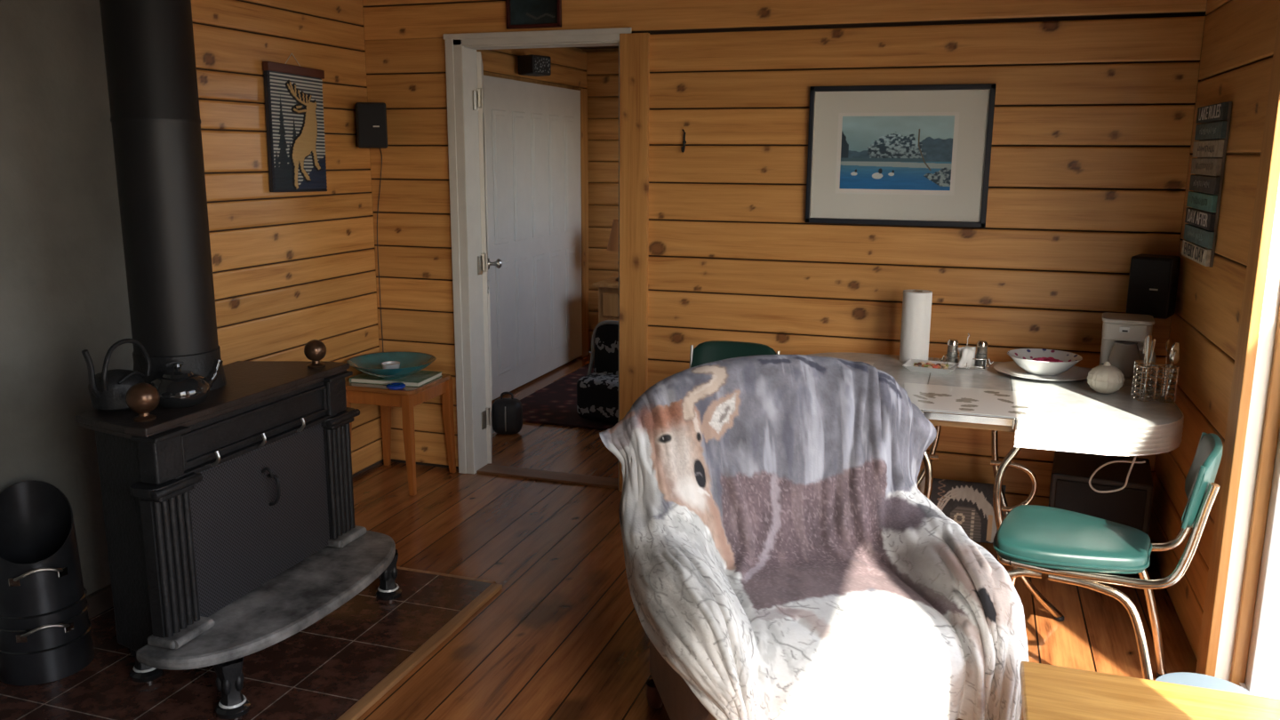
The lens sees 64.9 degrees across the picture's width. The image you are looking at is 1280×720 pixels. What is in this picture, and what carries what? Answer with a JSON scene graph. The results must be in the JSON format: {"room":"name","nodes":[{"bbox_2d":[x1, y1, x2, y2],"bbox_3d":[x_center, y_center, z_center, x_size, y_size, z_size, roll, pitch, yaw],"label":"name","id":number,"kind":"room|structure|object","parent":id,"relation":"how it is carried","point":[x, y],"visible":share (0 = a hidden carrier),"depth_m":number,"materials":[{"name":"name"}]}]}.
{"room":"cabin living room","nodes":[
{"label":"cabin living room","id":0,"kind":"room"},
{"bbox_2d":[0,0,383,596],"bbox_3d":[-2.513,-0.194,1.385,0.118,2.900,7.470,4,12,18],"label":"wall","id":1,"kind":"structure","parent":0,"point":[64,292],"depth_m":3.45,"materials":[{"name":"brown wood"}]},
{"bbox_2d":[85,584,113,618],"bbox_3d":[-2.658,1.317,1.032,0.028,0.080,6.150,4,12,18],"label":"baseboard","id":2,"kind":"structure","parent":1,"relation":"attached to","point":[100,601],"depth_m":3.42,"materials":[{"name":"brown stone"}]},
{"bbox_2d":[262,53,327,191],"bbox_3d":[-1.451,-1.001,4.268,0.029,0.585,0.393,4,11,18],"label":"wall hanging","id":3,"kind":"object","parent":1,"relation":"attached to","point":[293,94],"visible":1,"depth_m":4.24,"materials":[{"name":"grey"}]},
{"bbox_2d":[354,102,387,148],"bbox_3d":[-1.252,-1.091,4.692,0.135,0.205,0.170,-3,12,-17],"label":"wall speaker","id":4,"kind":"object","parent":1,"relation":"attached to","point":[371,117],"visible":1,"depth_m":4.62,"materials":[{"name":"black plastic"}]},
{"bbox_2d":[376,148,383,351],"bbox_3d":[-1.249,-0.508,4.894,0.066,1.021,0.021,11,16,43],"label":"wire","id":5,"kind":"object","parent":4,"relation":"hanging from","point":[380,148],"visible":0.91,"depth_m":4.90,"materials":[{"name":"black plastic"}]},
{"bbox_2d":[476,47,586,88],"bbox_3d":[-0.872,-1.905,6.218,0.014,0.267,2.959,4,12,18],"label":"wall","id":6,"kind":"structure","parent":0,"point":[498,62],"depth_m":6.98,"materials":[{"name":"brown wood"}]},
{"bbox_2d":[517,54,551,76],"bbox_3d":[-0.675,-1.886,6.456,0.145,0.120,0.170,9,15,37],"label":"wall box","id":7,"kind":"object","parent":6,"relation":"attached to","point":[532,65],"visible":1,"depth_m":6.40,"materials":[{"name":"black plastic"}]},
{"bbox_2d":[483,47,618,351],"bbox_3d":[0.087,-0.890,6.095,2.300,2.400,3.230,4,12,18],"label":"wall","id":8,"kind":"structure","parent":0,"point":[489,74],"depth_m":7.37,"materials":[{"name":"brown wood"}]},
{"bbox_2d":[472,89,478,110],"bbox_3d":[-0.767,-1.211,4.700,0.006,0.090,0.045,4,12,18],"label":"hinge","id":9,"kind":"object","parent":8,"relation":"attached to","point":[475,92],"depth_m":4.69,"materials":[{"name":"silver metal"}]},
{"bbox_2d":[477,256,482,274],"bbox_3d":[-0.770,-0.457,4.855,0.006,0.090,0.045,4,12,18],"label":"hinge","id":10,"kind":"object","parent":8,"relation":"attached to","point":[479,258],"depth_m":4.85,"materials":[{"name":"silver metal"}]},
{"bbox_2d":[481,409,487,429],"bbox_3d":[-0.774,0.298,5.009,0.006,0.090,0.045,4,12,18],"label":"hinge","id":11,"kind":"object","parent":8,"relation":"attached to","point":[484,413],"depth_m":5.00,"materials":[{"name":"silver metal"}]},
{"bbox_2d":[476,51,501,463],"bbox_3d":[-0.812,-0.527,5.237,0.185,2.000,0.764,-1,12,-8],"label":"door","id":12,"kind":"structure","parent":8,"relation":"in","point":[486,263],"depth_m":4.94,"materials":[{"name":"white paint"}]},
{"bbox_2d":[483,75,582,399],"bbox_3d":[-0.700,-0.862,6.888,0.046,1.985,1.560,4,12,18],"label":"door","id":13,"kind":"structure","parent":8,"relation":"in","point":[532,131],"depth_m":6.77,"materials":[{"name":"white paint"}]},
{"bbox_2d":[574,88,588,357],"bbox_3d":[-0.443,-1.023,7.682,0.050,2.020,0.130,4,12,18],"label":"trim","id":14,"kind":"structure","parent":8,"relation":"attached to","point":[583,92],"depth_m":7.66,"materials":[{"name":"brown wood"}]},
{"bbox_2d":[489,352,618,478],"bbox_3d":[-0.164,0.274,6.389,2.197,0.001,3.019,4,12,18],"label":"floor","id":15,"kind":"structure","parent":0,"point":[602,460],"depth_m":5.43,"materials":[{"name":"brown wood"}]},
{"bbox_2d":[491,392,522,434],"bbox_3d":[-0.747,0.296,5.662,0.170,0.241,0.138,1,12,1],"label":"tote bag","id":16,"kind":"object","parent":15,"relation":"on","point":[507,413],"visible":1,"depth_m":5.61,"materials":[{"name":"black fabric"}]},
{"bbox_2d":[520,363,616,430],"bbox_3d":[-0.050,0.230,6.567,1.250,0.014,1.660,4,12,18],"label":"area rug","id":17,"kind":"object","parent":15,"relation":"on","point":[555,404],"visible":0.27,"depth_m":6.25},
{"bbox_2d":[576,320,618,423],"bbox_3d":[-0.165,0.057,5.918,0.359,0.561,0.344,6,13,26],"label":"seat","id":18,"kind":"object","parent":17,"relation":"on","point":[597,392],"visible":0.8,"depth_m":5.86,"materials":[{"name":"black fabric"}]},
{"bbox_2d":[592,277,618,323],"bbox_3d":[0.020,-0.255,7.295,0.620,0.622,0.420,4,12,18],"label":"nightstand","id":19,"kind":"object","parent":17,"relation":"on","point":[608,289],"visible":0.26,"depth_m":7.15,"materials":[{"name":"brown wood"}]},
{"bbox_2d":[606,218,618,281],"bbox_3d":[-0.123,-0.791,7.256,0.234,0.440,0.234,4,12,18],"label":"table lamp","id":20,"kind":"object","parent":19,"relation":"on","point":[613,240],"visible":0.23,"depth_m":7.17,"materials":[{"name":"beige fabric"}]},
{"bbox_2d":[0,353,1152,719],"bbox_3d":[-0.155,1.023,3.001,5.200,0.130,11.500,4,12,18],"label":"floor","id":21,"kind":"structure","parent":0,"point":[320,671],"depth_m":3.05,"materials":[{"name":"brown wood"}]},
{"bbox_2d":[0,480,94,686],"bbox_3d":[-1.803,0.659,3.023,0.278,0.555,0.260,4,12,18],"label":"coal scuttle","id":22,"kind":"object","parent":21,"relation":"on","point":[45,635],"visible":1,"depth_m":2.99,"materials":[{"name":"black paint"}]},
{"bbox_2d":[75,339,401,719],"bbox_3d":[-1.222,0.446,3.170,0.638,0.926,1.010,4,12,18],"label":"wood stove","id":23,"kind":"object","parent":21,"relation":"on","point":[231,529],"visible":1,"depth_m":2.98,"materials":[{"name":"black metal"}]},
{"bbox_2d":[81,338,151,411],"bbox_3d":[-1.475,0.040,2.851,0.162,0.198,0.166,-5,13,-23],"label":"kettle","id":24,"kind":"object","parent":23,"relation":"on","point":[108,389],"visible":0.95,"depth_m":2.81,"materials":[{"name":"black metal"}]},
{"bbox_2d":[129,667,163,682],"bbox_3d":[-1.480,0.934,3.023,0.094,0.028,0.094,4,12,18],"label":"cup","id":25,"kind":"object","parent":23,"relation":"on","point":[138,675],"depth_m":2.99,"materials":[{"name":"black metal"}]},
{"bbox_2d":[99,0,226,390],"bbox_3d":[-1.431,-0.932,2.939,0.270,2.068,0.270,4,12,18],"label":"pipe","id":26,"kind":"object","parent":23,"relation":"on","point":[149,45],"visible":0.82,"depth_m":2.94,"materials":[{"name":"black metal"}]},
{"bbox_2d":[150,359,223,408],"bbox_3d":[-1.310,0.066,2.903,0.201,0.129,0.166,-4,12,-19],"label":"tea kettle","id":27,"kind":"object","parent":23,"relation":"on","point":[178,388],"visible":0.98,"depth_m":2.86,"materials":[{"name":"black metal"}]},
{"bbox_2d":[215,696,250,719],"bbox_3d":[-1.144,0.974,2.831,0.094,0.028,0.094,4,12,18],"label":"cup","id":28,"kind":"object","parent":23,"relation":"on","point":[236,708],"depth_m":2.80,"materials":[{"name":"metal"}]},
{"bbox_2d":[136,530,395,670],"bbox_3d":[-1.080,0.735,3.181,0.335,0.037,1.011,4,12,18],"label":"shelf","id":29,"kind":"object","parent":23,"relation":"attached to","point":[300,595],"depth_m":3.05,"materials":[{"name":"grey stone"}]},
{"bbox_2d":[375,586,401,600],"bbox_3d":[-0.892,0.823,3.576,0.094,0.028,0.094,4,12,18],"label":"cup","id":30,"kind":"object","parent":23,"relation":"on","point":[382,593],"depth_m":3.54,"materials":[{"name":"metal"}]},
{"bbox_2d":[336,566,502,719],"bbox_3d":[-2.073,1.375,0.932,1.233,0.018,6.331,4,12,18],"label":"trim","id":31,"kind":"structure","parent":21,"relation":"on","point":[372,696],"depth_m":3.18,"materials":[{"name":"brown wood"}]},
{"bbox_2d":[575,45,618,49],"bbox_3d":[0.104,-2.033,5.894,2.400,0.080,3.100,4,12,18],"label":"ceiling","id":32,"kind":"structure","parent":0,"point":[617,46],"depth_m":7.47,"materials":[{"name":"brown wood"}]},
{"bbox_2d":[352,460,1197,719],"bbox_3d":[-0.552,1.191,1.896,4.102,0.001,5.929,4,12,18],"label":"floor","id":33,"kind":"structure","parent":0,"point":[607,691],"depth_m":3.48,"materials":[{"name":"brown wood"}]},
{"bbox_2d":[344,373,455,495],"bbox_3d":[-1.159,0.335,4.826,0.400,0.497,0.393,4,12,18],"label":"stool","id":34,"kind":"object","parent":33,"relation":"on","point":[407,397],"visible":0.59,"depth_m":4.65,"materials":[{"name":"orange wood"}]},
{"bbox_2d":[385,382,405,390],"bbox_3d":[-1.111,0.119,4.585,0.086,0.021,0.086,4,12,18],"label":"disc","id":35,"kind":"object","parent":34,"relation":"on","point":[395,386],"visible":1,"depth_m":4.56,"materials":[{"name":"blue plastic"}]},
{"bbox_2d":[349,370,442,386],"bbox_3d":[-1.154,0.080,4.776,0.356,0.020,0.250,3,12,15],"label":"magazine","id":36,"kind":"object","parent":34,"relation":"on","point":[420,378],"visible":0.64,"depth_m":4.70,"materials":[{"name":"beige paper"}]},
{"bbox_2d":[346,352,436,379],"bbox_3d":[-1.164,0.038,4.728,0.409,0.079,0.409,4,12,18],"label":"bowl","id":37,"kind":"object","parent":36,"relation":"on","point":[411,363],"visible":0.96,"depth_m":4.80,"materials":[{"name":"ceramic"}]},
{"bbox_2d":[381,360,399,368],"bbox_3d":[-1.162,0.042,4.701,0.086,0.056,0.086,4,12,18],"label":"cup","id":38,"kind":"object","parent":37,"relation":"in","point":[390,364],"visible":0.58,"depth_m":4.68,"materials":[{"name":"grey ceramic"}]},
{"bbox_2d":[689,340,780,367],"bbox_3d":[0.280,0.399,3.653,0.421,0.855,0.562,4,12,18],"label":"chair","id":39,"kind":"object","parent":33,"relation":"on","point":[710,351],"visible":0.03,"depth_m":3.82,"materials":[{"name":"green leather"}]},
{"bbox_2d":[646,640,962,719],"bbox_3d":[0.427,0.565,2.634,0.790,0.940,0.728,-2,12,-11],"label":"armchair","id":40,"kind":"object","parent":33,"relation":"on","point":[667,686],"visible":0.09,"depth_m":2.63,"materials":[{"name":"brown fabric"}]},
{"bbox_2d":[599,354,1028,719],"bbox_3d":[0.432,0.430,2.587,0.992,0.776,0.858,-2,12,-11],"label":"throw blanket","id":41,"kind":"object","parent":40,"relation":"on","point":[786,557],"visible":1,"depth_m":2.60,"materials":[{"name":"white fabric"}]},
{"bbox_2d":[920,477,1006,543],"bbox_3d":[1.312,0.617,4.100,0.344,0.250,0.096,4,12,18],"label":"patterned cushion","id":42,"kind":"object","parent":33,"relation":"on","point":[969,504],"visible":0.54,"depth_m":4.06,"materials":[{"name":"fabric"}]},
{"bbox_2d":[805,352,1183,621],"bbox_3d":[1.159,0.452,3.679,1.340,0.750,0.927,4,12,18],"label":"kitchen table","id":43,"kind":"object","parent":33,"relation":"on","point":[1084,420],"visible":0.46,"depth_m":3.23,"materials":[{"name":"grey laminate"}]},
{"bbox_2d":[899,289,932,362],"bbox_3d":[1.086,-0.133,3.970,0.112,0.278,0.111,4,12,18],"label":"paper towel roll","id":44,"kind":"object","parent":43,"relation":"on","point":[916,304],"visible":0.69,"depth_m":3.93,"materials":[{"name":"white paper"}]},
{"bbox_2d":[902,359,958,374],"bbox_3d":[1.106,0.027,3.829,0.190,0.022,0.144,6,13,25],"label":"dish","id":45,"kind":"object","parent":43,"relation":"on","point":[908,364],"visible":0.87,"depth_m":3.80,"materials":[{"name":"grey ceramic"}]},
{"bbox_2d":[938,332,993,370],"bbox_3d":[1.253,-0.037,3.863,0.205,0.136,0.074,3,12,13],"label":"condiment caddy","id":46,"kind":"object","parent":43,"relation":"on","point":[988,358],"visible":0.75,"depth_m":3.84,"materials":[{"name":"silver metal"}]},
{"bbox_2d":[945,338,959,362],"bbox_3d":[1.203,-0.030,3.877,0.046,0.102,0.046,4,12,18],"label":"shaker","id":47,"kind":"object","parent":46,"relation":"in","point":[953,344],"visible":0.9,"depth_m":3.86,"materials":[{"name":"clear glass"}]},
{"bbox_2d":[957,347,967,359],"bbox_3d":[1.241,-0.011,3.851,0.022,0.080,0.052,-11,16,-43],"label":"packet","id":48,"kind":"object","parent":46,"relation":"in","point":[960,349],"visible":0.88,"depth_m":3.86,"materials":[{"name":"white paper"}]},
{"bbox_2d":[957,348,972,368],"bbox_3d":[1.236,-0.006,3.826,0.054,0.082,0.022,-3,12,-15],"label":"packet","id":49,"kind":"object","parent":46,"relation":"in","point":[966,355],"visible":1,"depth_m":3.82,"materials":[{"name":"white paper"}]},
{"bbox_2d":[962,346,973,366],"bbox_3d":[1.255,-0.013,3.857,0.043,0.077,0.017,7,13,29],"label":"packet","id":50,"kind":"object","parent":46,"relation":"in","point":[972,364],"visible":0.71,"depth_m":3.85,"materials":[{"name":"white paper"}]},
{"bbox_2d":[966,348,975,368],"bbox_3d":[1.244,-0.007,3.833,0.056,0.081,0.024,4,12,16],"label":"packet","id":51,"kind":"object","parent":46,"relation":"in","point":[972,351],"visible":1,"depth_m":3.82,"materials":[{"name":"white paper"}]},
{"bbox_2d":[965,345,975,366],"bbox_3d":[1.266,-0.015,3.868,0.041,0.075,0.020,5,12,20],"label":"packet","id":52,"kind":"object","parent":46,"relation":"in","point":[974,348],"visible":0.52,"depth_m":3.86,"materials":[{"name":"white paper"}]},
{"bbox_2d":[974,340,988,366],"bbox_3d":[1.307,-0.025,3.852,0.046,0.102,0.046,4,12,18],"label":"shaker","id":53,"kind":"object","parent":46,"relation":"in","point":[981,353],"visible":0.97,"depth_m":3.84,"materials":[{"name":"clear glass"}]},
{"bbox_2d":[904,382,1048,420],"bbox_3d":[1.103,0.133,3.356,0.481,0.002,0.387,4,12,18],"label":"table runner","id":54,"kind":"object","parent":43,"relation":"on","point":[925,396],"visible":0.98,"depth_m":3.34,"materials":[{"name":"fabric"}]},
{"bbox_2d":[993,360,1089,380],"bbox_3d":[1.502,0.046,3.753,0.348,0.018,0.348,4,12,18],"label":"serving plate","id":55,"kind":"object","parent":43,"relation":"on","point":[1012,368],"visible":0.65,"depth_m":3.73,"materials":[{"name":"grey ceramic"}]},
{"bbox_2d":[1007,348,1082,375],"bbox_3d":[1.505,0.014,3.756,0.264,0.066,0.264,4,12,18],"label":"bowl","id":56,"kind":"object","parent":55,"relation":"on","point":[1023,357],"visible":1,"depth_m":3.73,"materials":[{"name":"grey ceramic"}]},
{"bbox_2d":[1087,361,1124,393],"bbox_3d":[1.595,0.060,3.450,0.120,0.111,0.120,4,12,18],"label":"jar","id":57,"kind":"object","parent":43,"relation":"on","point":[1106,378],"visible":1,"depth_m":3.41,"materials":[{"name":"beige ceramic"}]},
{"bbox_2d":[1088,456,1145,493],"bbox_3d":[1.616,0.341,3.403,0.169,0.230,0.029,4,12,18],"label":"power cord","id":58,"kind":"object","parent":43,"relation":"hanging from","point":[1133,461],"visible":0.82,"depth_m":3.41,"materials":[{"name":"grey plastic"}]},
{"bbox_2d":[1099,312,1155,385],"bbox_3d":[1.765,-0.041,3.652,0.184,0.232,0.192,5,13,23],"label":"coffee maker","id":59,"kind":"object","parent":43,"relation":"on","point":[1124,335],"visible":0.59,"depth_m":3.59,"materials":[{"name":"grey plastic"}]},
{"bbox_2d":[1130,360,1179,403],"bbox_3d":[1.715,0.072,3.380,0.117,0.121,0.127,-1,12,-7],"label":"rack","id":60,"kind":"object","parent":43,"relation":"on","point":[1154,387],"visible":0.91,"depth_m":3.35,"materials":[{"name":"silver metal"}]},
{"bbox_2d":[1143,338,1145,360],"bbox_3d":[1.704,0.023,3.406,0.020,0.192,0.007,-5,13,-25],"label":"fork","id":61,"kind":"object","parent":60,"relation":"in","point":[1144,339],"visible":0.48,"depth_m":3.39,"materials":[{"name":"silver metal"}]},
{"bbox_2d":[1144,336,1149,375],"bbox_3d":[1.684,0.025,3.352,0.027,0.210,0.006,-2,12,-10],"label":"knife","id":62,"kind":"object","parent":60,"relation":"in","point":[1147,338],"visible":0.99,"depth_m":3.34,"materials":[{"name":"silver metal"}]},
{"bbox_2d":[1141,338,1155,399],"bbox_3d":[1.685,0.030,3.333,0.011,0.207,0.030,-5,13,-23],"label":"knife","id":63,"kind":"object","parent":60,"relation":"in","point":[1154,340],"visible":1,"depth_m":3.32,"materials":[{"name":"silver metal"}]},
{"bbox_2d":[1144,340,1152,399],"bbox_3d":[1.680,0.034,3.330,0.011,0.201,0.029,10,15,41],"label":"knife","id":64,"kind":"object","parent":60,"relation":"in","point":[1150,343],"visible":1,"depth_m":3.32,"materials":[{"name":"silver metal"}]},
{"bbox_2d":[1161,339,1169,398],"bbox_3d":[1.754,0.029,3.364,0.012,0.197,0.030,7,13,29],"label":"spoon","id":65,"kind":"object","parent":60,"relation":"in","point":[1168,340],"visible":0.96,"depth_m":3.36,"materials":[{"name":"silver metal"}]},
{"bbox_2d":[1166,349,1175,399],"bbox_3d":[1.755,0.049,3.334,0.010,0.172,0.027,-1,12,-6],"label":"spoon","id":66,"kind":"object","parent":60,"relation":"in","point":[1172,352],"visible":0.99,"depth_m":3.33,"materials":[{"name":"silver metal"}]},
{"bbox_2d":[1163,342,1180,399],"bbox_3d":[1.760,0.036,3.336,0.033,0.196,0.017,9,14,36],"label":"spoon","id":67,"kind":"object","parent":60,"relation":"in","point":[1176,346],"visible":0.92,"depth_m":3.31,"materials":[{"name":"silver metal"}]},
{"bbox_2d":[1166,352,1180,398],"bbox_3d":[1.760,0.053,3.326,0.033,0.166,0.016,4,12,16],"label":"spoon","id":68,"kind":"object","parent":60,"relation":"in","point":[1177,356],"visible":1,"depth_m":3.31,"materials":[{"name":"silver metal"}]},
{"bbox_2d":[1048,450,1153,579],"bbox_3d":[1.748,0.598,3.856,0.340,0.400,0.372,5,13,23],"label":"subwoofer","id":69,"kind":"object","parent":33,"relation":"on","point":[1070,490],"visible":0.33,"depth_m":3.69,"materials":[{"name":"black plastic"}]},
{"bbox_2d":[1054,479,1146,578],"bbox_3d":[1.675,0.620,3.696,0.300,0.340,0.012,5,13,23],"label":"grille","id":70,"kind":"object","parent":69,"relation":"attached to","point":[1127,506],"depth_m":3.66,"materials":[{"name":"black plastic"}]},
{"bbox_2d":[992,432,1223,679],"bbox_3d":[1.308,0.587,2.900,0.562,0.800,0.421,7,13,29],"label":"chair","id":71,"kind":"object","parent":33,"relation":"on","point":[1067,546],"visible":0.85,"depth_m":2.79,"materials":[{"name":"teal leather"}]},
{"bbox_2d":[1019,661,1279,719],"bbox_3d":[1.018,0.970,1.895,0.580,0.450,0.660,4,12,18],"label":"coffee table","id":72,"kind":"object","parent":33,"relation":"on","point":[1048,692],"visible":1,"depth_m":2.08,"materials":[{"name":"brown wood"}]},
{"bbox_2d":[1154,672,1254,695],"bbox_3d":[1.360,0.943,2.440,0.240,0.288,0.240,4,12,18],"label":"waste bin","id":73,"kind":"object","parent":33,"relation":"on","point":[1191,679],"visible":0.32,"depth_m":2.48,"materials":[{"name":"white plastic"}]},
{"bbox_2d":[360,0,1207,519],"bbox_3d":[0.441,-0.785,4.346,3.815,2.900,0.120,4,12,18],"label":"wall","id":74,"kind":"structure","parent":0,"point":[1165,38],"depth_m":4.17,"materials":[{"name":"brown wood"}]},
{"bbox_2d":[505,0,561,29],"bbox_3d":[-0.466,-1.584,4.411,0.260,0.250,0.020,4,12,18],"label":"picture","id":75,"kind":"object","parent":74,"relation":"attached to","point":[519,13],"visible":1,"depth_m":4.43,"materials":[{"name":"black"}]},
{"bbox_2d":[443,27,631,489],"bbox_3d":[-0.446,-0.444,4.707,0.900,2.077,0.157,4,12,18],"label":"trim","id":76,"kind":"structure","parent":74,"relation":"attached to","point":[460,49],"depth_m":4.73,"materials":[{"name":"white paint"}]},
{"bbox_2d":[476,464,618,488],"bbox_3d":[-0.430,0.568,4.915,0.760,0.014,0.120,4,12,18],"label":"threshold","id":77,"kind":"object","parent":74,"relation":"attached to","point":[612,483],"depth_m":4.90,"materials":[{"name":"brown wood"}]},
{"bbox_2d":[619,32,649,491],"bbox_3d":[-0.027,-0.385,4.508,0.126,2.060,0.030,4,12,18],"label":"wooden post","id":78,"kind":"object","parent":74,"relation":"attached to","point":[634,47],"depth_m":4.44,"materials":[{"name":"brown wood"}]},
{"bbox_2d":[680,128,686,152],"bbox_3d":[0.184,-0.938,4.311,0.018,0.098,0.050,4,12,18],"label":"coat hook","id":79,"kind":"object","parent":74,"relation":"attached to","point":[683,148],"visible":1,"depth_m":4.32,"materials":[{"name":"black metal"}]},
{"bbox_2d":[805,83,996,227],"bbox_3d":[1.034,-0.821,4.057,0.718,0.554,0.026,4,12,18],"label":"framed print","id":80,"kind":"object","parent":74,"relation":"attached to","point":[911,155],"visible":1,"depth_m":4.05,"materials":[{"name":"grey"}]},
{"bbox_2d":[1148,0,1279,688],"bbox_3d":[0.994,0.035,0.354,0.200,2.900,7.670,4,12,18],"label":"wall","id":81,"kind":"structure","parent":0,"point":[1205,320],"depth_m":3.19,"materials":[{"name":"brown wood"}]},
{"bbox_2d":[1125,253,1180,319],"bbox_3d":[1.930,-0.280,3.783,0.145,0.225,0.180,9,15,37],"label":"wall speaker","id":82,"kind":"object","parent":81,"relation":"attached to","point":[1153,278],"visible":0.91,"depth_m":3.71,"materials":[{"name":"black plastic"}]},
{"bbox_2d":[1181,101,1231,267],"bbox_3d":[1.901,-0.593,3.390,0.025,0.520,0.425,4,12,18],"label":"sign","id":83,"kind":"object","parent":81,"relation":"attached to","point":[1200,233],"visible":1,"depth_m":3.32,"materials":[{"name":"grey wood"}]},
{"bbox_2d":[1195,5,1279,676],"bbox_3d":[1.372,0.106,1.883,0.026,2.170,2.009,4,12,18],"label":"trim","id":84,"kind":"structure","parent":81,"relation":"attached to","point":[1268,175],"depth_m":2.76,"materials":[{"name":"brown wood"}]},
{"bbox_2d":[1214,177,1279,681],"bbox_3d":[1.683,-0.019,2.725,0.048,2.060,0.022,4,12,18],"label":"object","id":85,"kind":"structure","parent":81,"relation":"in","point":[1271,301],"depth_m":2.77,"materials":[{"name":"white"}]},
{"bbox_2d":[1229,304,1279,685],"bbox_3d":[1.717,-0.013,2.700,0.035,2.060,0.030,4,12,18],"label":"door frame","id":86,"kind":"structure","parent":81,"relation":"in","point":[1271,426],"depth_m":2.78,"materials":[{"name":"brown wood"}]},
{"bbox_2d":[1239,428,1279,699],"bbox_3d":[1.487,0.158,1.855,0.100,2.060,1.803,4,12,18],"label":"door","id":87,"kind":"structure","parent":81,"relation":"in","point":[1262,676],"depth_m":2.78,"materials":[{"name":"white glass"}]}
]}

